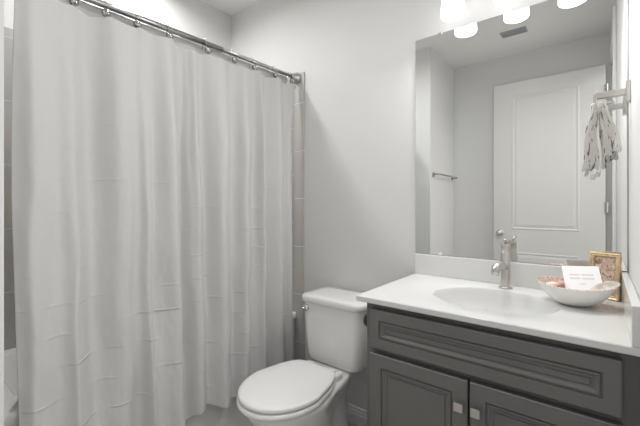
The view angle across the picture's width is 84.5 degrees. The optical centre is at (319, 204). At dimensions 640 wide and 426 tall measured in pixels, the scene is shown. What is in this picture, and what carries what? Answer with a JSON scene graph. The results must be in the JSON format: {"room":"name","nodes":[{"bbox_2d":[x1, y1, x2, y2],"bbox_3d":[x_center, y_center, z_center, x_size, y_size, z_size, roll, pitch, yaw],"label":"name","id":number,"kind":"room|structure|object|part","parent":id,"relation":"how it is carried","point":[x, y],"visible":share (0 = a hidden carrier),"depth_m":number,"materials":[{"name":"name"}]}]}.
{"room":"bathroom","nodes":[
{"label":"bathroom","id":0,"kind":"room"},
{"bbox_2d":[0,0,3,425],"bbox_3d":[-1.545,-0.107,0.981,1.140,2.755,0.811,0,0,39],"label":"wall","id":1,"kind":"structure","parent":0,"point":[1,1],"depth_m":0.94,"materials":[{"name":"white paint"}]},
{"bbox_2d":[4,0,230,55],"bbox_3d":[-1.219,-0.107,2.210,0.120,2.755,1.519,0,0,39],"label":"wall","id":2,"kind":"structure","parent":0,"point":[197,18],"depth_m":2.46,"materials":[{"name":"white paint"}]},
{"bbox_2d":[4,27,15,349],"bbox_3d":[-1.171,-0.048,2.166,0.010,1.635,1.509,0,0,39],"label":"tiled wall","id":3,"kind":"structure","parent":2,"relation":"attached to","point":[9,299],"depth_m":1.72,"materials":[{"name":"grey tile"}]},
{"bbox_2d":[201,0,259,15],"bbox_3d":[0.119,-1.535,0.461,4.353,0.100,2.830,0,0,39],"label":"ceiling","id":4,"kind":"structure","parent":0,"point":[230,7],"depth_m":2.61,"materials":[{"name":"white paint"}]},
{"bbox_2d":[231,0,628,410],"bbox_3d":[0.266,-0.107,2.075,2.573,2.755,0.120,0,0,39],"label":"wall","id":5,"kind":"structure","parent":0,"point":[357,58],"depth_m":2.03,"materials":[{"name":"white paint"}]},
{"bbox_2d":[83,0,300,83],"bbox_3d":[-0.617,-0.815,1.731,0.074,0.111,1.504,0,0,39],"label":"shower rod","id":6,"kind":"object","parent":5,"relation":"attached to","point":[296,76],"visible":0.94,"depth_m":1.67,"materials":[{"name":"silver metal"}]},
{"bbox_2d":[69,0,78,6],"bbox_3d":[-0.927,-0.782,1.321,0.060,0.081,0.033,0,0,41],"label":"curtain hook","id":7,"kind":"object","parent":6,"relation":"hanging from","point":[72,2],"visible":1,"depth_m":1.30,"materials":[{"name":"silver metal"}]},
{"bbox_2d":[101,0,110,16],"bbox_3d":[-0.858,-0.784,1.408,0.033,0.081,0.060,0,0,-42],"label":"curtain hook","id":8,"kind":"object","parent":6,"relation":"hanging from","point":[105,12],"visible":0.88,"depth_m":1.39,"materials":[{"name":"silver metal"}]},
{"bbox_2d":[133,12,141,27],"bbox_3d":[-0.783,-0.787,1.502,0.033,0.081,0.060,0,0,-39],"label":"curtain hook","id":9,"kind":"object","parent":6,"relation":"hanging from","point":[136,24],"visible":0.9,"depth_m":1.48,"materials":[{"name":"silver metal"}]},
{"bbox_2d":[165,24,173,38],"bbox_3d":[-0.695,-0.791,1.613,0.060,0.081,0.033,0,0,41],"label":"curtain hook","id":10,"kind":"object","parent":6,"relation":"hanging from","point":[169,35],"visible":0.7,"depth_m":1.59,"materials":[{"name":"silver metal"}]},
{"bbox_2d":[59,0,287,83],"bbox_3d":[-0.666,0.033,1.774,0.097,1.714,1.357,0,0,39],"label":"curtain liner","id":11,"kind":"object","parent":6,"relation":"hanging from","point":[88,9],"visible":0.03,"depth_m":1.68,"materials":[{"name":"grey"}]},
{"bbox_2d":[202,39,210,53],"bbox_3d":[-0.573,-0.796,1.766,0.060,0.081,0.033,0,0,27],"label":"curtain hook","id":12,"kind":"object","parent":6,"relation":"hanging from","point":[207,50],"visible":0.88,"depth_m":1.75,"materials":[{"name":"silver metal"}]},
{"bbox_2d":[11,0,295,425],"bbox_3d":[-0.571,0.161,1.707,0.136,1.869,1.409,0,0,37],"label":"shower curtain","id":13,"kind":"object","parent":12,"relation":"hanging from","point":[151,176],"visible":1,"depth_m":1.48,"materials":[{"name":"white fabric"}]},
{"bbox_2d":[229,49,237,63],"bbox_3d":[-0.470,-0.800,1.895,0.060,0.081,0.033,0,0,30],"label":"curtain hook","id":14,"kind":"object","parent":6,"relation":"hanging from","point":[234,60],"visible":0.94,"depth_m":1.88,"materials":[{"name":"silver metal"}]},
{"bbox_2d":[249,57,256,69],"bbox_3d":[-0.384,-0.803,2.004,0.060,0.081,0.033,0,0,31],"label":"curtain hook","id":15,"kind":"object","parent":6,"relation":"hanging from","point":[254,67],"visible":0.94,"depth_m":1.99,"materials":[{"name":"silver metal"}]},
{"bbox_2d":[287,77,293,310],"bbox_3d":[-0.435,-0.048,2.550,0.685,1.635,0.010,0,0,39],"label":"tiled wall","id":16,"kind":"structure","parent":5,"relation":"attached to","point":[288,79],"depth_m":2.34,"materials":[{"name":"grey tile"}]},
{"bbox_2d":[294,72,304,359],"bbox_3d":[-0.134,0.203,2.310,0.084,2.135,0.011,0,0,39],"label":"trim","id":17,"kind":"structure","parent":5,"relation":"attached to","point":[299,97],"depth_m":2.30,"materials":[{"name":"grey tile"}]},
{"bbox_2d":[348,403,366,425],"bbox_3d":[0.207,1.219,2.037,0.788,0.102,0.014,0,0,39],"label":"baseboard","id":18,"kind":"structure","parent":5,"relation":"attached to","point":[357,416],"depth_m":2.02,"materials":[{"name":"white paint"}]},
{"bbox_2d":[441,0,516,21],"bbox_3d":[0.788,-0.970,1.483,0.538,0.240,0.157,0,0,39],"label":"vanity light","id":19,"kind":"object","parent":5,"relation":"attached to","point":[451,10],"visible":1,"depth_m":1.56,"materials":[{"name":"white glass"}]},
{"bbox_3d":[0.602,-0.915,1.597,0.105,0.130,0.105,0,0,38],"label":"lamp shade","id":20,"kind":"part","parent":19,"relation":"part of","materials":[{"name":"white glass"}]},
{"bbox_3d":[0.777,-0.915,1.458,0.105,0.130,0.105,0,0,38],"label":"lamp shade","id":21,"kind":"part","parent":19,"relation":"part of","materials":[{"name":"white glass"}]},
{"bbox_2d":[416,0,626,270],"bbox_3d":[0.814,-0.301,1.556,0.822,1.096,0.010,0,0,39],"label":"wall mirror","id":22,"kind":"object","parent":5,"relation":"attached to","point":[504,101],"visible":0.99,"depth_m":1.51,"materials":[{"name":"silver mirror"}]},
{"bbox_2d":[415,253,627,299],"bbox_3d":[0.812,0.299,1.551,0.824,0.102,0.019,0,0,38],"label":"backsplash","id":23,"kind":"structure","parent":5,"relation":"attached to","point":[473,269],"depth_m":1.61,"materials":[{"name":"stone"}]},
{"bbox_2d":[629,0,639,299],"bbox_3d":[0.464,-0.107,0.353,0.120,2.755,2.330,0,0,39],"label":"wall","id":24,"kind":"structure","parent":0,"point":[634,5],"depth_m":1.08,"materials":[{"name":"white paint"}]},
{"bbox_2d":[593,79,630,104],"bbox_3d":[1.030,-0.392,1.244,0.103,0.072,0.040,0,0,39],"label":"towel holder","id":25,"kind":"object","parent":24,"relation":"attached to","point":[626,91],"visible":0.98,"depth_m":1.23,"materials":[{"name":"silver metal"}]},
{"bbox_2d":[581,100,621,178],"bbox_3d":[1.007,-0.235,1.260,0.114,0.283,0.068,0,0,39],"label":"hand towel","id":26,"kind":"object","parent":25,"relation":"hanging from","point":[602,136],"visible":1,"depth_m":1.25,"materials":[{"name":"fabric"}]},
{"bbox_3d":[1.026,-0.381,1.248,0.092,0.045,0.022,0,0,38],"label":"arm","id":27,"kind":"part","parent":25,"relation":"part of","materials":[{"name":"silver metal"}]},
{"bbox_3d":[1.065,-0.392,1.216,0.013,0.072,0.040,0,0,38],"label":"wall plate","id":28,"kind":"part","parent":25,"relation":"part of","materials":[{"name":"silver metal"}]},
{"bbox_3d":[0.119,1.320,0.461,4.353,0.100,2.830,0,0,39],"label":"floor","id":29,"kind":"structure","parent":0,"visible":0},
{"bbox_2d":[4,311,295,425],"bbox_3d":[-0.891,0.988,1.949,0.696,0.565,1.495,0,0,39],"label":"bathtub","id":30,"kind":"object","parent":29,"relation":"on","point":[213,415],"visible":0.2,"depth_m":1.73,"materials":[{"name":"white ceramic"}]},
{"bbox_2d":[237,287,366,425],"bbox_3d":[-0.051,0.880,1.716,0.409,0.780,0.798,0,0,39],"label":"toilet","id":31,"kind":"object","parent":29,"relation":"on","point":[293,392],"visible":0.93,"depth_m":1.72,"materials":[{"name":"white ceramic"}]},
{"bbox_3d":[-0.154,0.836,1.582,0.380,0.025,0.460,0,0,38],"label":"seat","id":32,"kind":"part","parent":31,"relation":"part of","materials":[{"name":"white plastic"}]},
{"bbox_3d":[-0.152,0.807,1.584,0.374,0.026,0.455,0,0,38],"label":"lid","id":33,"kind":"part","parent":31,"relation":"part of","materials":[{"name":"white plastic"}]},
{"bbox_3d":[-0.049,1.061,1.713,0.364,0.418,0.740,0,0,38],"label":"bowl","id":34,"kind":"part","parent":31,"relation":"part of","materials":[{"name":"white ceramic"}]},
{"bbox_3d":[-0.085,0.562,1.929,0.049,0.040,0.030,0,0,38],"label":"flush lever","id":35,"kind":"part","parent":31,"relation":"part of","materials":[{"name":"silver metal"}]},
{"bbox_3d":[0.117,0.510,1.927,0.409,0.040,0.258,0,0,38],"label":"tank lid","id":36,"kind":"part","parent":31,"relation":"part of","materials":[{"name":"white ceramic"}]},
{"bbox_3d":[0.119,0.690,1.930,0.387,0.324,0.232,0,0,38],"label":"tank","id":37,"kind":"part","parent":31,"relation":"part of","materials":[{"name":"white ceramic"}]},
{"bbox_2d":[367,303,639,425],"bbox_3d":[0.646,0.820,1.318,0.794,0.900,0.590,0,0,39],"label":"vanity cabinet","id":38,"kind":"object","parent":29,"relation":"on","point":[423,369],"visible":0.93,"depth_m":1.09,"materials":[{"name":"grey paint"}]},
{"bbox_2d":[363,314,366,326],"bbox_3d":[0.222,0.463,1.458,0.043,0.062,0.161,0,0,39],"label":"paper holder","id":39,"kind":"object","parent":38,"relation":"attached to","point":[365,316],"visible":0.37,"depth_m":1.40,"materials":[{"name":"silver metal"}]},
{"bbox_3d":[0.336,0.857,1.236,0.356,0.597,0.027,0,0,38],"label":"door","id":40,"kind":"part","parent":38,"relation":"part of","materials":[{"name":"grey paint"}]},
{"bbox_3d":[0.442,0.640,1.119,0.028,0.028,0.024,0,0,38],"label":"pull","id":41,"kind":"part","parent":38,"relation":"part of","materials":[{"name":"silver metal"}]},
{"bbox_3d":[0.482,0.640,1.088,0.028,0.028,0.024,0,0,38],"label":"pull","id":42,"kind":"part","parent":38,"relation":"part of","materials":[{"name":"silver metal"}]},
{"bbox_2d":[356,253,639,356],"bbox_3d":[0.640,0.364,1.335,0.824,0.233,0.571,0,0,39],"label":"countertop","id":43,"kind":"structure","parent":38,"relation":"on","point":[462,289],"depth_m":1.30,"materials":[{"name":"stone"}]},
{"bbox_2d":[491,239,512,288],"bbox_3d":[0.741,0.244,1.450,0.162,0.210,0.052,0,0,-40],"label":"faucet","id":44,"kind":"object","parent":43,"relation":"on","point":[504,264],"visible":1,"depth_m":1.47,"materials":[{"name":"silver metal"}]},
{"bbox_3d":[0.734,0.254,1.435,0.132,0.052,0.034,0,0,-42],"label":"spout","id":45,"kind":"part","parent":44,"relation":"part of","materials":[{"name":"silver metal"}]},
{"bbox_2d":[536,276,616,306],"bbox_3d":[0.898,0.310,1.241,0.230,0.078,0.212,0,0,39],"label":"bowl","id":46,"kind":"object","parent":43,"relation":"on","point":[572,297],"visible":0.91,"depth_m":1.18,"materials":[{"name":"ceramic"}]},
{"bbox_2d":[546,282,559,284],"bbox_3d":[0.839,0.287,1.275,0.050,0.021,0.041,0,0,16],"label":"seashell","id":47,"kind":"object","parent":46,"relation":"on","point":[549,283],"visible":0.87,"depth_m":1.26,"materials":[{"name":"white"}]},
{"bbox_2d":[562,266,601,290],"bbox_3d":[0.950,0.277,1.273,0.117,0.104,0.088,0,0,28],"label":"greeting card","id":48,"kind":"object","parent":46,"relation":"in","point":[575,277],"visible":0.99,"depth_m":1.28,"materials":[{"name":"white paper"}]},
{"bbox_2d":[590,281,620,290],"bbox_3d":[0.959,0.275,1.183,0.098,0.035,0.026,0,0,3],"label":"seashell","id":49,"kind":"object","parent":46,"relation":"on","point":[607,285],"visible":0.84,"depth_m":1.19,"materials":[{"name":"white"}]},
{"bbox_2d":[589,251,621,301],"bbox_3d":[1.065,0.265,1.320,0.037,0.172,0.096,0,0,-32],"label":"picture frame","id":50,"kind":"object","parent":43,"relation":"on","point":[609,264],"visible":0.66,"depth_m":1.31,"materials":[{"name":"gold metal"}]},
{"bbox_2d":[595,256,614,295],"bbox_3d":[1.067,0.265,1.321,0.002,0.137,0.061,8,-4,-32],"label":"art print","id":51,"kind":"object","parent":50,"relation":"attached to","point":[606,265],"depth_m":1.32},
{"bbox_3d":[0.623,0.857,1.007,0.366,0.597,0.027,0,0,38],"label":"door","id":52,"kind":"part","parent":38,"relation":"part of","materials":[{"name":"grey paint"}]}
]}

